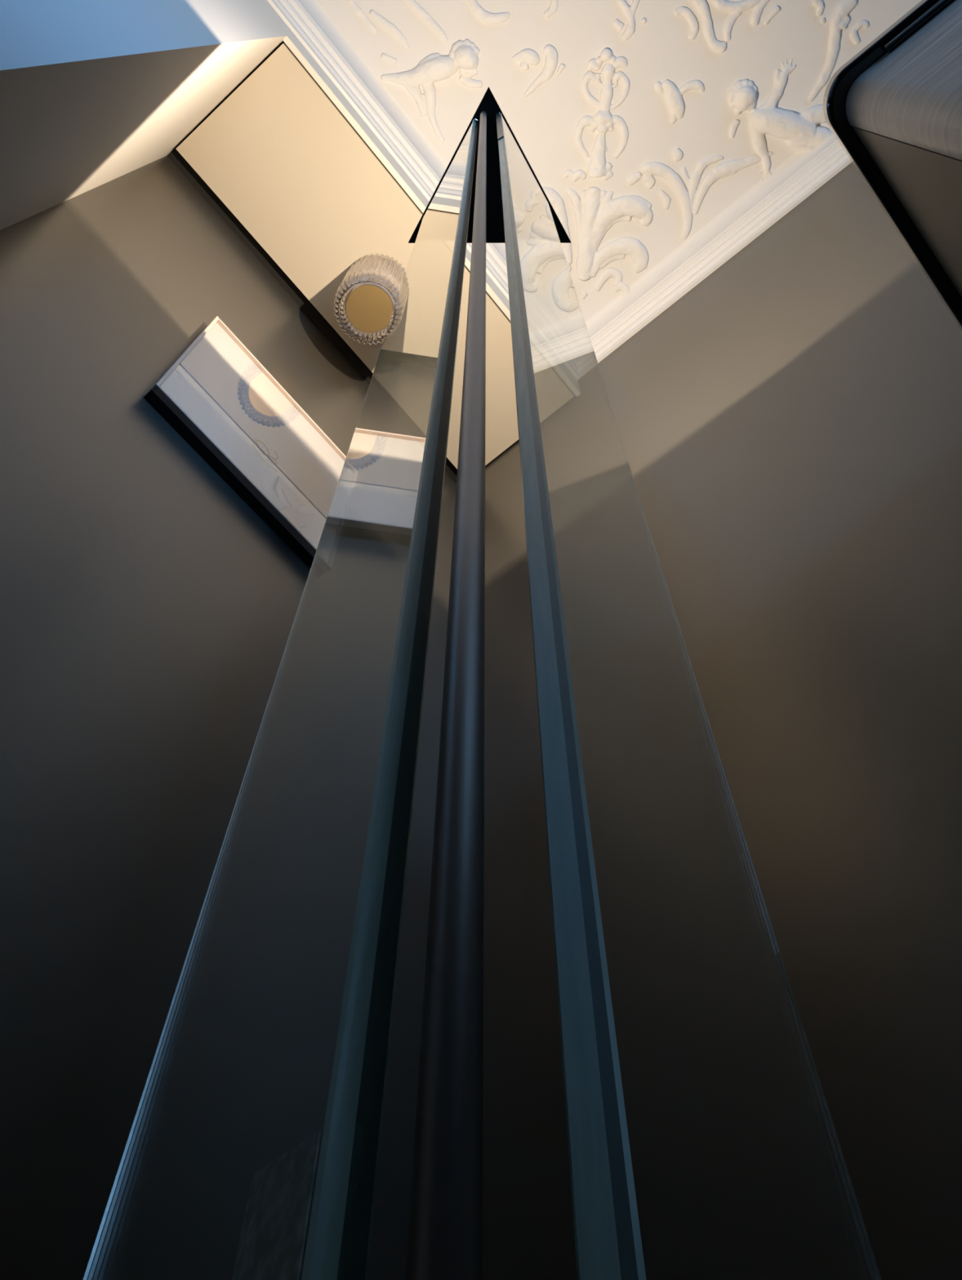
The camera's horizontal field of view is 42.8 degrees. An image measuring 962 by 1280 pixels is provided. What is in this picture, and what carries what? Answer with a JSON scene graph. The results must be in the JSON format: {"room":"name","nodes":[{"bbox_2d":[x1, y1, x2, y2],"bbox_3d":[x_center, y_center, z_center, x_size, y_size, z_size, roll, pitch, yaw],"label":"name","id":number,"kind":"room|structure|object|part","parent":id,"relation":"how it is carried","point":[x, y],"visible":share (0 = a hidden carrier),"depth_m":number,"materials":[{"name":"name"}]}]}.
{"room":"living room","nodes":[
{"label":"living room","id":0,"kind":"room"},
{"bbox_2d":[0,155,456,1279],"bbox_3d":[-0.354,-0.015,1.287,0.120,2.700,0.801,-36,-69,17],"label":"wall","id":1,"kind":"structure","parent":0,"point":[148,611],"depth_m":1.13,"materials":[{"name":"beige paint"}]},
{"bbox_2d":[143,315,346,568],"bbox_3d":[-0.296,-0.276,1.695,0.024,0.371,0.318,-36,-69,17],"label":"picture frame","id":2,"kind":"object","parent":1,"relation":"attached to","point":[216,395],"visible":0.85,"depth_m":1.64,"materials":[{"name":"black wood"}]},
{"bbox_2d":[0,0,510,319],"bbox_3d":[-0.737,-0.635,0.972,0.419,2.700,2.362,-36,-69,17],"label":"wall","id":3,"kind":"structure","parent":0,"point":[94,93],"depth_m":1.36,"materials":[{"name":"beige paint"}]},
{"bbox_2d":[167,41,510,483],"bbox_3d":[-0.190,-0.667,2.273,0.289,0.008,0.801,-36,-69,17],"label":"mirror frame","id":4,"kind":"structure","parent":3,"relation":"attached to","point":[174,156],"depth_m":2.25,"materials":[{"name":"black"}]},
{"bbox_2d":[175,43,518,468],"bbox_3d":[-0.181,-0.665,2.255,0.260,0.018,0.793,-36,-69,17],"label":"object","id":5,"kind":"object","parent":3,"relation":"attached to","point":[277,152],"depth_m":2.18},
{"bbox_2d":[333,253,405,345],"bbox_3d":[-0.190,-0.604,2.171,0.125,0.186,0.125,-36,-69,17],"label":"wall sconce","id":6,"kind":"object","parent":5,"relation":"attached to","point":[366,297],"visible":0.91,"depth_m":2.10,"materials":[{"name":"clear glass"}]},
{"bbox_2d":[316,0,921,322],"bbox_3d":[0.735,-2.351,1.656,4.224,0.100,2.602,-36,-69,17],"label":"ceiling","id":7,"kind":"structure","parent":0,"point":[543,122],"depth_m":2.27,"materials":[{"name":"paint"}]},
{"bbox_2d":[346,0,448,66],"bbox_3d":[-0.157,-1.125,2.232,0.118,0.008,0.171,-36,-69,17],"label":"branch","id":8,"kind":"object","parent":7,"relation":"attached to","point":[389,27],"visible":1,"depth_m":2.23,"materials":[{"name":"white paint"}]},
{"bbox_2d":[381,39,482,142],"bbox_3d":[-0.070,-1.036,2.273,0.172,0.037,0.160,-36,-69,17],"label":"cherub","id":9,"kind":"object","parent":7,"relation":"attached to","point":[463,55],"visible":1,"depth_m":2.26,"materials":[{"name":"white paint"}]},
{"bbox_2d":[467,0,509,24],"bbox_3d":[0.010,-1.138,2.224,0.083,0.010,0.032,21,-65,-10],"label":"tendrils","id":10,"kind":"object","parent":7,"relation":"attached to","point":[486,17],"visible":1,"depth_m":2.22,"materials":[{"name":"white paint"}]},
{"bbox_2d":[511,44,564,97],"bbox_3d":[0.102,-1.060,2.263,0.092,0.016,0.072,-29,-67,14],"label":"scroll","id":11,"kind":"object","parent":7,"relation":"attached to","point":[526,57],"visible":1,"depth_m":2.26},
{"bbox_2d":[543,0,558,18],"bbox_3d":[0.129,-1.145,2.220,0.020,0.008,0.041,24,-65,-11],"label":"tendrils","id":12,"kind":"object","parent":7,"relation":"attached to","point":[553,7],"visible":1,"depth_m":2.22,"materials":[{"name":"white paint"}]},
{"bbox_2d":[542,186,572,271],"bbox_3d":[0.124,-0.747,2.421,0.112,0.022,0.280,0,-63,1],"label":"plaster acanthus","id":13,"kind":"object","parent":7,"relation":"attached to","point":[555,200],"visible":0.16,"depth_m":2.37,"materials":[{"name":"white paint"}]},
{"bbox_2d":[563,48,629,182],"bbox_3d":[0.230,-0.978,2.302,0.108,0.023,0.236,9,-63,-4],"label":"candelabrum","id":14,"kind":"object","parent":7,"relation":"attached to","point":[602,121],"visible":1,"depth_m":2.30,"materials":[{"name":"white paint"}]},
{"bbox_2d":[565,186,652,298],"bbox_3d":[0.248,-0.776,2.405,0.169,0.024,0.213,0,-63,0],"label":"plaster acanthus","id":15,"kind":"object","parent":7,"relation":"attached to","point":[595,212],"visible":1,"depth_m":2.39,"materials":[{"name":"white paint"}]},
{"bbox_2d":[613,0,646,40],"bbox_3d":[0.266,-1.137,2.223,0.064,0.011,0.070,-36,-69,17],"label":"sprig","id":16,"kind":"object","parent":7,"relation":"attached to","point":[628,11],"visible":1,"depth_m":2.23,"materials":[{"name":"white paint"}]},
{"bbox_2d":[626,148,692,239],"bbox_3d":[0.372,-0.858,2.364,0.113,0.016,0.163,-36,-69,17],"label":"scroll","id":17,"kind":"object","parent":7,"relation":"attached to","point":[647,169],"visible":1,"depth_m":2.35,"materials":[{"name":"white paint"}]},
{"bbox_2d":[653,80,703,124],"bbox_3d":[0.367,-1.019,2.281,0.086,0.018,0.081,-36,-69,17],"label":"scroll","id":18,"kind":"object","parent":7,"relation":"attached to","point":[674,101],"visible":1,"depth_m":2.28,"materials":[{"name":"white paint"}]},
{"bbox_2d":[680,151,772,214],"bbox_3d":[0.455,-0.902,2.341,0.190,0.015,0.091,-36,-69,17],"label":"frond","id":19,"kind":"object","parent":7,"relation":"attached to","point":[730,167],"visible":1,"depth_m":2.34,"materials":[{"name":"white paint"}]},
{"bbox_2d":[674,0,779,53],"bbox_3d":[0.444,-1.138,2.221,0.154,0.013,0.129,-36,-69,17],"label":"plaster festoon","id":20,"kind":"object","parent":7,"relation":"attached to","point":[735,8],"visible":1,"depth_m":2.22,"materials":[{"name":"white paint"}]},
{"bbox_2d":[727,57,832,180],"bbox_3d":[0.556,-0.973,2.301,0.169,0.041,0.211,-36,-69,17],"label":"cherub","id":21,"kind":"object","parent":7,"relation":"attached to","point":[801,133],"visible":0.94,"depth_m":2.29,"materials":[{"name":"white paint"}]},
{"bbox_2d":[807,0,868,101],"bbox_3d":[0.655,-1.084,2.247,0.105,0.016,0.174,-3,-63,2],"label":"ribbon","id":22,"kind":"object","parent":7,"relation":"attached to","point":[840,20],"visible":1,"depth_m":2.23,"materials":[{"name":"white paint"}]},
{"bbox_2d":[482,162,961,1279],"bbox_3d":[1.519,-0.860,0.842,4.224,2.700,0.120,-36,-69,17],"label":"wall","id":23,"kind":"structure","parent":0,"point":[789,426],"depth_m":1.17,"materials":[{"name":"beige paint"}]},
{"bbox_2d":[266,0,851,363],"bbox_3d":[0.850,-2.389,1.521,3.685,0.104,2.362,-36,-69,17],"label":"trim","id":24,"kind":"structure","parent":23,"relation":"attached to","point":[799,175],"depth_m":2.31,"materials":[{"name":"white paint"}]},
{"bbox_3d":[0.719,-1.074,-0.836,4.224,0.100,2.602,-36,-69,17],"label":"floor","id":25,"kind":"structure","parent":0,"visible":0},
{"bbox_2d":[82,86,881,1279],"bbox_3d":[-0.005,-0.136,0.778,0.204,1.910,0.217,-36,-69,17],"label":"glass panel","id":26,"kind":"object","parent":25,"relation":"on","point":[703,1142],"visible":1,"depth_m":0.23,"materials":[{"name":"clear glass"}]},
{"bbox_3d":[-0.045,-0.184,0.759,0.127,1.881,0.054,-36,-69,17],"label":"glass panel","id":27,"kind":"part","parent":26,"relation":"part of","materials":[{"name":"clear glass"}]},
{"bbox_3d":[0.001,-0.570,1.624,0.204,0.010,0.217,-36,-69,17],"label":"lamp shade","id":28,"kind":"part","parent":26,"relation":"part of","materials":[{"name":"black"}]},
{"bbox_3d":[0.048,-0.195,0.752,0.027,1.881,0.120,-36,-69,17],"label":"glass panel","id":29,"kind":"part","parent":26,"relation":"part of","materials":[{"name":"clear glass"}]},
{"bbox_2d":[822,0,961,331],"bbox_3d":[0.707,-0.264,0.434,0.770,1.422,0.370,-36,-69,17],"label":"mirror","id":30,"kind":"object","parent":25,"relation":"on","point":[894,108],"visible":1,"depth_m":1.04,"materials":[{"name":"brushed metal"},{"name":"black lacquer"}]},
{"bbox_3d":[0.440,-0.051,0.566,0.014,1.340,0.323,-36,-69,17],"label":"panel","id":31,"kind":"part","parent":30,"relation":"part of","materials":[{"name":"grey mirror"}]},
{"bbox_3d":[0.620,-0.712,0.973,0.689,0.008,0.008,-36,-69,17],"label":"pull rail","id":32,"kind":"part","parent":30,"relation":"part of","materials":[{"name":"black metal"}]}
]}

